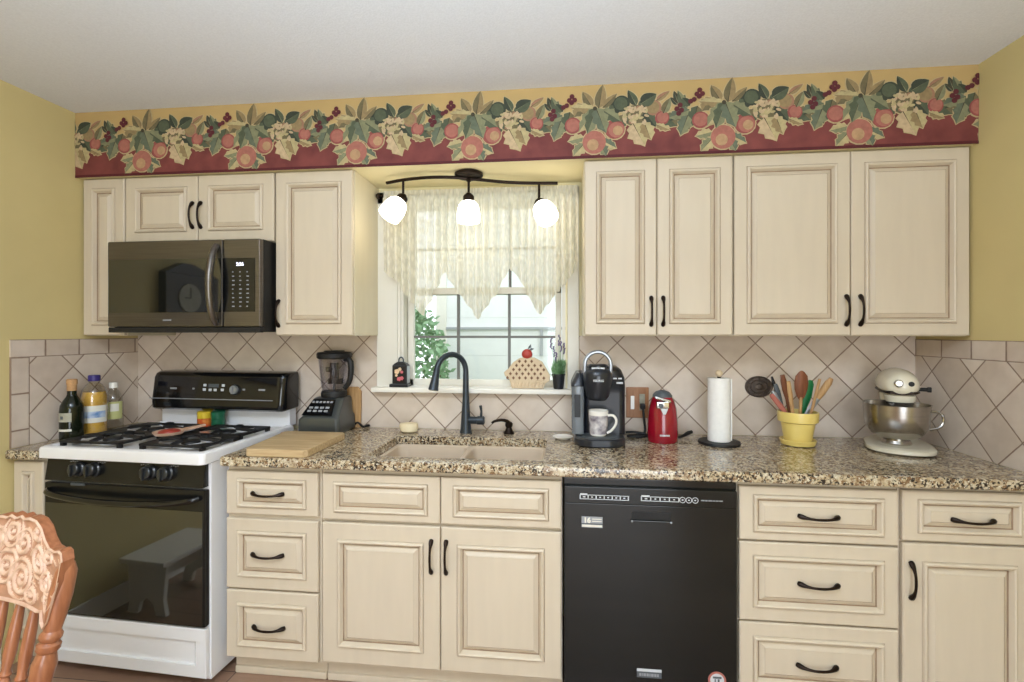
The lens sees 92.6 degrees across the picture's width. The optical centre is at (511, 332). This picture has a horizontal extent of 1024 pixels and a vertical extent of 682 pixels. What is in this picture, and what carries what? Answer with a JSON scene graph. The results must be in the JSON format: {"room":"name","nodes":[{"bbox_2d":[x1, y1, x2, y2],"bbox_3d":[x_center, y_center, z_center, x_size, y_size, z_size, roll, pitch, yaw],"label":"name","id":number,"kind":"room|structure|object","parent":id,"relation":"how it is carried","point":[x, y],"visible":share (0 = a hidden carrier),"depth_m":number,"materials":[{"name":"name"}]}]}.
{"room":"kitchen","nodes":[
{"label":"kitchen","id":0,"kind":"room"},
{"bbox_2d":[0,80,137,663],"bbox_3d":[-2.382,0.178,-0.007,0.106,2.448,5.400,0,0,6],"label":"wall","id":1,"kind":"structure","parent":0,"point":[44,344],"depth_m":2.17,"materials":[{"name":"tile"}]},
{"bbox_2d":[9,338,137,448],"bbox_3d":[-2.075,0.259,2.359,0.006,0.458,0.616,0,0,6],"label":"tile backsplash","id":2,"kind":"structure","parent":1,"relation":"attached to","point":[39,369],"depth_m":2.24,"materials":[{"name":"beige tile"}]},
{"bbox_2d":[10,616,563,681],"bbox_3d":[-0.382,1.432,-0.199,4.123,0.060,5.650,0,0,6],"label":"floor","id":3,"kind":"structure","parent":0,"point":[65,671],"depth_m":1.99,"materials":[{"name":"brown wood"}]},
{"bbox_2d":[14,458,50,655],"bbox_3d":[-2.001,0.964,2.352,0.146,0.876,0.620,0,0,6],"label":"base cabinet","id":4,"kind":"object","parent":3,"relation":"on","point":[29,475],"visible":0.11,"depth_m":2.05,"materials":[{"name":"wood"}]},
{"bbox_2d":[5,422,141,459],"bbox_3d":[-1.999,0.507,2.338,0.148,0.038,0.642,0,0,6],"label":"countertop","id":5,"kind":"structure","parent":4,"relation":"on","point":[30,452],"depth_m":2.02,"materials":[{"name":"stone"}]},
{"bbox_2d":[59,379,84,439],"bbox_3d":[-2.017,0.350,2.241,0.090,0.275,0.091,0,0,6],"label":"oil bottle","id":6,"kind":"object","parent":5,"relation":"on","point":[71,409],"visible":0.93,"depth_m":2.22,"materials":[{"name":"green glass"}]},
{"bbox_2d":[81,375,108,433],"bbox_3d":[-2.005,0.345,2.347,0.107,0.285,0.107,0,0,6],"label":"oil bottle","id":7,"kind":"object","parent":5,"relation":"on","point":[95,402],"visible":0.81,"depth_m":2.32,"materials":[{"name":"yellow plastic"}]},
{"bbox_2d":[85,410,104,417],"bbox_3d":[-1.975,0.388,2.314,0.080,0.030,0.018,0,0,-42],"label":"print","id":8,"kind":"object","parent":7,"relation":"attached to","point":[88,413],"depth_m":2.31},
{"bbox_2d":[107,382,123,418],"bbox_3d":[-1.997,0.368,2.450,0.083,0.240,0.082,0,0,6],"label":"vinegar bottle","id":9,"kind":"object","parent":5,"relation":"on","point":[114,411],"visible":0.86,"depth_m":2.43,"materials":[{"name":"glass"}]},
{"bbox_2d":[110,403,118,411],"bbox_3d":[-1.969,0.371,2.422,0.036,0.037,0.004,0,0,-44],"label":"label","id":10,"kind":"object","parent":9,"relation":"attached to","point":[114,407],"depth_m":2.42,"materials":[{"name":"white paper"}]},
{"bbox_2d":[0,511,77,681],"bbox_3d":[-1.331,0.939,1.063,0.441,0.930,0.485,0,0,11],"label":"dining chair","id":11,"kind":"object","parent":3,"relation":"on","point":[38,573],"visible":1,"depth_m":1.21,"materials":[{"name":"brown wood"}]},
{"bbox_2d":[39,369,297,678],"bbox_3d":[-1.529,0.800,2.247,0.768,1.204,0.674,0,0,9],"label":"gas range","id":12,"kind":"object","parent":3,"relation":"on","point":[143,515],"visible":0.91,"depth_m":1.98,"materials":[{"name":"white metal"}]},
{"bbox_2d":[39,421,293,465],"bbox_3d":[-1.529,0.492,2.250,0.768,0.051,0.608,0,0,9],"label":"cooktop","id":13,"kind":"object","parent":12,"relation":"in","point":[149,449],"depth_m":2.02,"materials":[{"name":"metal"}]},
{"bbox_2d":[152,424,205,436],"bbox_3d":[-1.491,0.435,2.179,0.119,0.026,0.212,0,0,12],"label":"spoon rest","id":14,"kind":"object","parent":12,"relation":"on","point":[171,431],"visible":1,"depth_m":2.13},
{"bbox_2d":[197,410,211,426],"bbox_3d":[-1.544,0.434,2.458,0.069,0.081,0.069,0,0,6],"label":"spice jar","id":15,"kind":"object","parent":12,"relation":"on","point":[203,416],"visible":0.66,"depth_m":2.43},
{"bbox_2d":[211,411,224,425],"bbox_3d":[-1.473,0.434,2.451,0.063,0.081,0.063,0,0,6],"label":"spice jar","id":16,"kind":"object","parent":12,"relation":"on","point":[217,417],"visible":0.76,"depth_m":2.42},
{"bbox_2d":[227,466,328,678],"bbox_3d":[-0.920,0.964,2.224,0.396,0.876,0.642,0,0,6],"label":"base cabinet","id":17,"kind":"object","parent":3,"relation":"on","point":[274,521],"visible":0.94,"depth_m":1.94,"materials":[{"name":"wood"}]},
{"bbox_2d":[322,469,562,681],"bbox_3d":[-0.251,0.964,2.151,0.943,0.876,0.642,0,0,6],"label":"base cabinet","id":18,"kind":"object","parent":3,"relation":"on","point":[427,577],"visible":1,"depth_m":1.86,"materials":[{"name":"wood"}]},
{"bbox_2d":[220,427,1023,490],"bbox_3d":[0.350,0.507,2.083,2.958,0.038,0.642,0,0,6],"label":"countertop","id":19,"kind":"structure","parent":18,"relation":"on","point":[758,459],"depth_m":1.86,"materials":[{"name":"stone"}]},
{"bbox_2d":[246,431,344,457],"bbox_3d":[-0.926,0.472,2.087,0.292,0.030,0.351,0,0,6],"label":"cutting board","id":20,"kind":"object","parent":19,"relation":"on","point":[289,444],"visible":1,"depth_m":2.02,"materials":[{"name":"beige wood"}]},
{"bbox_2d":[298,350,354,431],"bbox_3d":[-0.900,0.288,2.428,0.235,0.399,0.214,0,0,6],"label":"blender","id":21,"kind":"object","parent":19,"relation":"on","point":[332,411],"visible":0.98,"depth_m":2.38,"materials":[{"name":"plastic"}]},
{"bbox_2d":[307,401,332,411],"bbox_3d":[-0.925,0.356,2.358,0.111,0.047,0.042,0,0,6],"label":"button","id":22,"kind":"object","parent":21,"relation":"attached to","point":[315,406],"depth_m":2.36,"materials":[{"name":"white plastic"}]},
{"bbox_2d":[347,387,361,426],"bbox_3d":[-0.823,0.384,2.523,0.096,0.208,0.015,0,0,6],"label":"wooden board","id":23,"kind":"object","parent":19,"relation":"on","point":[355,393],"visible":0.5,"depth_m":2.52,"materials":[{"name":"brown wood"}]},
{"bbox_2d":[355,422,369,427],"bbox_3d":[-0.770,0.471,2.502,0.084,0.030,0.032,0,0,6],"label":"power cord","id":24,"kind":"object","parent":19,"relation":"on","point":[359,423],"visible":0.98,"depth_m":2.50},
{"bbox_2d":[399,422,417,432],"bbox_3d":[-0.506,0.465,2.399,0.093,0.046,0.070,0,0,6],"label":"soap bar","id":25,"kind":"object","parent":19,"relation":"on","point":[405,427],"visible":1,"depth_m":2.37,"materials":[{"name":"beige"}]},
{"bbox_2d":[428,352,484,433],"bbox_3d":[-0.269,0.289,2.346,0.287,0.397,0.098,0,0,-26],"label":"kitchen faucet","id":26,"kind":"object","parent":19,"relation":"on","point":[467,420],"visible":1,"depth_m":2.37,"materials":[{"name":"black metal"}]},
{"bbox_2d":[381,444,545,460],"bbox_3d":[-0.208,0.626,2.092,0.734,0.200,0.391,0,0,6],"label":"sink","id":27,"kind":"object","parent":19,"relation":"in","point":[400,450],"visible":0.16,"depth_m":2.26,"materials":[{"name":"beige ceramic"}]},
{"bbox_2d":[491,419,513,434],"bbox_3d":[-0.045,0.451,2.365,0.113,0.074,0.051,0,0,-3],"label":"soap dispenser","id":28,"kind":"object","parent":19,"relation":"on","point":[508,424],"visible":1,"depth_m":2.35,"materials":[{"name":"brown metal"}]},
{"bbox_2d":[553,434,572,440],"bbox_3d":[0.233,0.481,2.239,0.094,0.014,0.093,0,0,6],"label":"saucer","id":29,"kind":"object","parent":19,"relation":"on","point":[563,437],"visible":1,"depth_m":2.24,"materials":[{"name":"white ceramic"}]},
{"bbox_2d":[571,350,624,447],"bbox_3d":[0.387,0.282,2.202,0.242,0.411,0.290,0,0,6],"label":"coffee maker","id":30,"kind":"object","parent":19,"relation":"on","point":[595,386],"visible":0.98,"depth_m":2.15,"materials":[{"name":"plastic"}]},
{"bbox_2d":[582,433,617,438],"bbox_3d":[0.383,0.450,2.134,0.150,0.004,0.125,0,0,6],"label":"drip tray","id":31,"kind":"object","parent":30,"relation":"on","point":[584,435],"depth_m":2.11,"materials":[{"name":"plastic"}]},
{"bbox_2d":[588,409,617,436],"bbox_3d":[0.395,0.393,2.130,0.123,0.110,0.085,0,0,6],"label":"coffee mug","id":32,"kind":"object","parent":30,"relation":"on","point":[598,418],"visible":1,"depth_m":2.10,"materials":[{"name":"white ceramic"}]},
{"bbox_2d":[588,414,607,434],"bbox_3d":[0.376,0.398,2.132,0.085,0.080,0.084,0,0,6],"label":"print","id":33,"kind":"object","parent":32,"relation":"attached to","point":[598,423],"depth_m":2.10},
{"bbox_2d":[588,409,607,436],"bbox_3d":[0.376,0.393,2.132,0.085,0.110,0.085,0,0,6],"label":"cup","id":34,"kind":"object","parent":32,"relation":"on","point":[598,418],"depth_m":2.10,"materials":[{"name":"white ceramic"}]},
{"bbox_2d":[625,403,646,437],"bbox_3d":[0.587,0.414,2.311,0.101,0.145,0.117,0,0,6],"label":"power cord","id":35,"kind":"object","parent":19,"relation":"on","point":[642,405],"visible":0.99,"depth_m":2.30,"materials":[{"name":"black plastic"}]},
{"bbox_2d":[647,390,692,443],"bbox_3d":[0.729,0.372,2.199,0.242,0.230,0.125,0,0,-11],"label":"can opener","id":36,"kind":"object","parent":19,"relation":"on","point":[662,420],"visible":1,"depth_m":2.14,"materials":[{"name":"red plastic"}]},
{"bbox_2d":[698,370,740,447],"bbox_3d":[0.910,0.326,2.150,0.176,0.323,0.176,0,0,6],"label":"paper towel holder","id":37,"kind":"object","parent":19,"relation":"on","point":[734,443],"visible":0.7,"depth_m":2.11,"materials":[{"name":"brown metal"}]},
{"bbox_2d":[707,377,731,442],"bbox_3d":[0.910,0.336,2.150,0.095,0.274,0.095,0,0,6],"label":"paper towel roll","id":38,"kind":"object","parent":37,"relation":"on","point":[719,390],"visible":0.97,"depth_m":2.11,"materials":[{"name":"white paper"}]},
{"bbox_2d":[779,436,816,446],"bbox_3d":[1.244,0.475,2.129,0.144,0.026,0.144,0,0,6],"label":"saucer","id":39,"kind":"object","parent":19,"relation":"on","point":[782,440],"visible":0.7,"depth_m":2.08,"materials":[{"name":"yellow ceramic"}]},
{"bbox_2d":[777,408,819,441],"bbox_3d":[1.244,0.405,2.129,0.162,0.126,0.162,0,0,6],"label":"flower pot","id":40,"kind":"object","parent":39,"relation":"on","point":[796,427],"visible":0.94,"depth_m":2.08,"materials":[{"name":"yellow ceramic"}]},
{"bbox_2d":[771,390,780,410],"bbox_3d":[1.190,0.353,2.143,0.105,0.198,0.021,0,0,6],"label":"utensil","id":41,"kind":"object","parent":40,"relation":"in","point":[773,391],"visible":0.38,"depth_m":2.14,"materials":[{"name":"silver metal"}]},
{"bbox_2d":[770,394,786,411],"bbox_3d":[1.191,0.354,2.116,0.149,0.181,0.014,0,0,1],"label":"spatula","id":42,"kind":"object","parent":40,"relation":"in","point":[773,397],"visible":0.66,"depth_m":2.11,"materials":[{"name":"pink plastic"}]},
{"bbox_2d":[773,384,783,405],"bbox_3d":[1.192,0.338,2.159,0.077,0.227,0.013,0,0,-2],"label":"ladle","id":43,"kind":"object","parent":40,"relation":"in","point":[776,388],"visible":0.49,"depth_m":2.15,"materials":[{"name":"grey metal"}]},
{"bbox_2d":[780,374,790,412],"bbox_3d":[1.220,0.318,2.165,0.065,0.266,0.013,0,0,-2],"label":"wooden stick","id":44,"kind":"object","parent":40,"relation":"in","point":[783,380],"visible":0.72,"depth_m":2.16,"materials":[{"name":"brown wood"}]},
{"bbox_2d":[786,381,794,412],"bbox_3d":[1.196,0.328,2.087,0.057,0.245,0.012,0,0,-14],"label":"wooden spatula","id":45,"kind":"object","parent":40,"relation":"in","point":[789,388],"visible":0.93,"depth_m":2.08,"materials":[{"name":"brown wood"}]},
{"bbox_2d":[794,371,807,413],"bbox_3d":[1.246,0.307,2.106,0.046,0.287,0.039,0,0,-32],"label":"wooden spoon","id":46,"kind":"object","parent":40,"relation":"in","point":[801,379],"visible":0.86,"depth_m":2.10,"materials":[{"name":"brown wood"}]},
{"bbox_2d":[794,371,807,398],"bbox_3d":[1.246,0.228,2.106,0.058,0.129,0.022,0,0,6],"label":"bowl","id":47,"kind":"object","parent":46,"relation":"on","point":[801,379],"depth_m":2.10,"materials":[{"name":"brown wood"}]},
{"bbox_2d":[802,380,813,413],"bbox_3d":[1.298,0.330,2.162,0.067,0.243,0.014,0,0,6],"label":"spoon","id":48,"kind":"object","parent":40,"relation":"in","point":[807,398],"visible":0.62,"depth_m":2.16,"materials":[{"name":"plastic"}]},
{"bbox_2d":[809,378,820,413],"bbox_3d":[1.288,0.323,2.096,0.064,0.255,0.012,0,0,32],"label":"wooden stick","id":49,"kind":"object","parent":40,"relation":"in","point":[819,380],"visible":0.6,"depth_m":2.09,"materials":[{"name":"brown wood"}]},
{"bbox_2d":[804,378,832,413],"bbox_3d":[1.308,0.321,2.129,0.161,0.256,0.021,0,0,16],"label":"spreader","id":50,"kind":"object","parent":40,"relation":"in","point":[826,385],"visible":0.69,"depth_m":2.11,"materials":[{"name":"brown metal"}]},
{"bbox_2d":[862,367,944,456],"bbox_3d":[1.633,0.319,2.056,0.273,0.336,0.338,0,0,31],"label":"stand mixer","id":51,"kind":"object","parent":19,"relation":"on","point":[897,421],"visible":1,"depth_m":1.97,"materials":[{"name":"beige metal"}]},
{"bbox_2d":[862,399,944,445],"bbox_3d":[1.604,0.374,2.019,0.264,0.166,0.231,0,0,6],"label":"bowl","id":52,"kind":"object","parent":51,"relation":"on","point":[896,422],"depth_m":1.96,"materials":[{"name":"silver metal"}]},
{"bbox_2d":[564,477,736,681],"bbox_3d":[0.527,0.968,2.061,0.612,0.868,0.620,0,0,6],"label":"dishwasher","id":53,"kind":"object","parent":3,"relation":"on","point":[650,566],"visible":0.98,"depth_m":1.76,"materials":[{"name":"metal"}]},
{"bbox_2d":[735,482,897,681],"bbox_3d":[1.105,0.964,2.004,0.536,0.876,0.642,0,0,6],"label":"base cabinet","id":54,"kind":"object","parent":3,"relation":"on","point":[817,565],"visible":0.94,"depth_m":1.72,"materials":[{"name":"wood"}]},
{"bbox_2d":[896,487,1023,681],"bbox_3d":[1.596,0.964,1.951,0.447,0.876,0.642,0,0,6],"label":"base cabinet","id":55,"kind":"object","parent":3,"relation":"on","point":[961,552],"visible":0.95,"depth_m":1.67,"materials":[{"name":"wood"}]},
{"bbox_2d":[0,0,1023,112],"bbox_3d":[-0.382,-1.086,-0.199,4.123,0.080,5.650,0,0,6],"label":"ceiling","id":56,"kind":"structure","parent":0,"point":[77,56],"depth_m":1.75,"materials":[{"name":"white paint"}]},
{"bbox_2d":[74,64,978,188],"bbox_3d":[-0.113,-0.893,2.286,3.923,0.312,0.350,0,0,6],"label":"soffit","id":57,"kind":"structure","parent":0,"point":[549,134],"depth_m":2.10,"materials":[{"name":"multicoloured paper"}]},
{"bbox_2d":[379,169,558,226],"bbox_3d":[-0.197,-0.616,2.264,0.827,0.252,0.145,0,0,0],"label":"track light","id":58,"kind":"object","parent":57,"relation":"attached to","point":[393,209],"visible":1,"depth_m":2.25,"materials":[{"name":"brown metal"}]},
{"bbox_2d":[397,193,407,202],"bbox_3d":[-0.514,-0.622,2.277,0.056,0.055,0.052,0,0,-37],"label":"socket","id":59,"kind":"object","parent":58,"relation":"attached to","point":[401,196],"depth_m":2.26,"materials":[{"name":"brown metal"}]},
{"bbox_2d":[463,192,473,200],"bbox_3d":[-0.201,-0.625,2.265,0.052,0.050,0.052,0,0,6],"label":"socket","id":60,"kind":"object","parent":58,"relation":"attached to","point":[468,196],"depth_m":2.24,"materials":[{"name":"brown metal"}]},
{"bbox_2d":[138,182,915,615],"bbox_3d":[-0.086,0.178,2.527,4.123,2.448,0.146,0,0,6],"label":"wall","id":61,"kind":"structure","parent":0,"point":[681,366],"depth_m":2.38,"materials":[{"name":"beige tile"}]},
{"bbox_2d":[84,178,175,335],"bbox_3d":[-1.944,-0.363,2.497,0.222,0.755,0.324,0,0,6],"label":"upper cabinet","id":62,"kind":"object","parent":61,"relation":"attached to","point":[104,199],"visible":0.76,"depth_m":2.35,"materials":[{"name":"wood"}]},
{"bbox_2d":[126,173,275,242],"bbox_3d":[-1.456,-0.580,2.433,0.756,0.320,0.346,0,0,6],"label":"upper cabinet","id":63,"kind":"object","parent":61,"relation":"attached to","point":[231,206],"visible":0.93,"depth_m":2.29,"materials":[{"name":"wood"}]},
{"bbox_2d":[108,239,275,332],"bbox_3d":[-1.461,-0.209,2.365,0.742,0.417,0.483,0,0,6],"label":"microwave","id":64,"kind":"object","parent":63,"relation":"attached to","point":[227,285],"visible":0.99,"depth_m":2.19,"materials":[{"name":"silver metal"}]},
{"bbox_2d":[232,271,248,306],"bbox_3d":[-1.199,-0.193,2.160,0.079,0.156,0.001,0,0,6],"label":"keypad","id":65,"kind":"object","parent":64,"relation":"attached to","point":[240,279],"depth_m":2.16,"materials":[{"name":"black plastic"}]},
{"bbox_2d":[274,170,378,335],"bbox_3d":[-0.890,-0.363,2.372,0.375,0.755,0.346,0,0,6],"label":"upper cabinet","id":66,"kind":"object","parent":61,"relation":"attached to","point":[327,221],"visible":1,"depth_m":2.23,"materials":[{"name":"wood"}]},
{"bbox_2d":[371,186,578,394],"bbox_3d":[-0.184,-0.208,2.512,1.043,1.020,0.207,0,0,6],"label":"window","id":67,"kind":"structure","parent":61,"relation":"in","point":[396,336],"depth_m":2.50,"materials":[{"name":"white wood"}]},
{"bbox_2d":[376,193,383,198],"bbox_3d":[-0.183,-0.688,2.425,1.008,0.032,0.053,0,0,6],"label":"curtain rod","id":68,"kind":"object","parent":67,"relation":"attached to","point":[378,195],"visible":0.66,"depth_m":2.46,"materials":[{"name":"brown metal"}]},
{"bbox_2d":[383,185,577,318],"bbox_3d":[-0.165,-0.388,2.387,0.967,0.645,0.052,0,0,6],"label":"lace valance","id":69,"kind":"object","parent":68,"relation":"hanging from","point":[429,242],"visible":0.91,"depth_m":2.39,"materials":[{"name":"white fabric"}]},
{"bbox_2d":[389,357,410,386],"bbox_3d":[-0.569,0.199,2.490,0.096,0.153,0.060,0,0,6],"label":"lantern","id":70,"kind":"object","parent":67,"relation":"on","point":[400,370],"visible":1,"depth_m":2.46,"materials":[{"name":"black metal"}]},
{"bbox_2d":[504,344,549,388],"bbox_3d":[0.074,0.166,2.420,0.229,0.219,0.032,0,0,6],"label":"trivet","id":71,"kind":"object","parent":67,"relation":"on","point":[528,371],"visible":1,"depth_m":2.41,"materials":[{"name":"ceramic"}]},
{"bbox_2d":[550,335,565,388],"bbox_3d":[0.226,0.142,2.394,0.086,0.266,0.083,0,0,6],"label":"lavender","id":72,"kind":"object","parent":67,"relation":"on","point":[558,376],"visible":1,"depth_m":2.38,"materials":[{"name":"green plant"}]},
{"bbox_2d":[552,374,564,388],"bbox_3d":[0.228,0.239,2.395,0.066,0.074,0.065,0,0,6],"label":"pot","id":73,"kind":"object","parent":67,"relation":"on","point":[558,379],"depth_m":2.37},
{"bbox_2d":[138,332,914,437],"bbox_3d":[-0.094,0.243,2.457,3.911,0.490,0.006,0,0,6],"label":"tile backsplash","id":74,"kind":"structure","parent":61,"relation":"attached to","point":[681,366],"depth_m":2.38,"materials":[{"name":"beige tile"}]},
{"bbox_2d":[626,387,648,417],"bbox_3d":[0.609,0.339,2.372,0.108,0.149,0.010,0,0,6],"label":"outlet plate","id":75,"kind":"object","parent":61,"relation":"attached to","point":[635,396],"visible":0.85,"depth_m":2.37,"materials":[{"name":"brown wood"}]},
{"bbox_2d":[631,396,633,408],"bbox_3d":[0.584,0.339,2.372,0.018,0.065,0.004,0,0,6],"label":"switch","id":76,"kind":"object","parent":75,"relation":"attached to","point":[632,397],"depth_m":2.37,"materials":[{"name":"white plastic"}]},
{"bbox_2d":[639,394,644,409],"bbox_3d":[0.630,0.337,2.367,0.026,0.080,0.002,0,0,6],"label":"receptacle","id":77,"kind":"object","parent":75,"relation":"attached to","point":[641,396],"depth_m":2.37,"materials":[{"name":"beige plastic"}]},
{"bbox_2d":[582,156,731,335],"bbox_3d":[0.630,-0.363,2.207,0.614,0.755,0.346,0,0,6],"label":"upper cabinet","id":78,"kind":"object","parent":61,"relation":"attached to","point":[657,233],"visible":1,"depth_m":2.06,"materials":[{"name":"wood"}]},
{"bbox_2d":[745,376,772,396],"bbox_3d":[1.167,0.256,2.311,0.125,0.100,0.012,0,0,6],"label":"wall medallion","id":79,"kind":"object","parent":61,"relation":"attached to","point":[756,386],"visible":0.99,"depth_m":2.31,"materials":[{"name":"brown metal"}]},
{"bbox_2d":[731,147,968,335],"bbox_3d":[1.384,-0.363,2.125,0.899,0.755,0.346,0,0,6],"label":"upper cabinet","id":80,"kind":"object","parent":61,"relation":"attached to","point":[872,242],"visible":0.96,"depth_m":1.98,"materials":[{"name":"wood"}]},
{"bbox_2d":[915,35,1023,471],"bbox_3d":[1.612,0.178,-0.441,0.106,2.448,5.400,0,0,6],"label":"wall","id":81,"kind":"structure","parent":0,"point":[976,380],"depth_m":1.84,"materials":[{"name":"paint"}]},
{"bbox_2d":[915,339,1023,471],"bbox_3d":[1.807,0.259,1.823,0.006,0.458,0.844,0,0,6],"label":"tile backsplash","id":82,"kind":"structure","parent":81,"relation":"attached to","point":[977,386],"depth_m":1.91,"materials":[{"name":"beige tile"}]},
{"label":"outside","id":83,"kind":"structure","parent":0,"visible":0},
{"bbox_3d":[0.537,1.852,9.584,17.000,0.100,13.700,0,0,6],"label":"ground","id":84,"kind":"structure","parent":83,"visible":0},
{"bbox_2d":[415,306,455,378],"bbox_3d":[-1.232,0.756,5.799,1.194,2.323,1.104,0,0,6],"label":"bush","id":85,"kind":"object","parent":84,"relation":"on","point":[440,348],"visible":0.13,"depth_m":5.72,"materials":[{"name":"green plant"}]},
{"bbox_2d":[436,271,561,379],"bbox_3d":[3.041,-0.947,6.244,8.500,5.498,0.800,0,0,6],"label":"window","id":86,"kind":"structure","parent":84,"relation":"on","point":[486,358],"depth_m":6.49,"materials":[{"name":"glass"}]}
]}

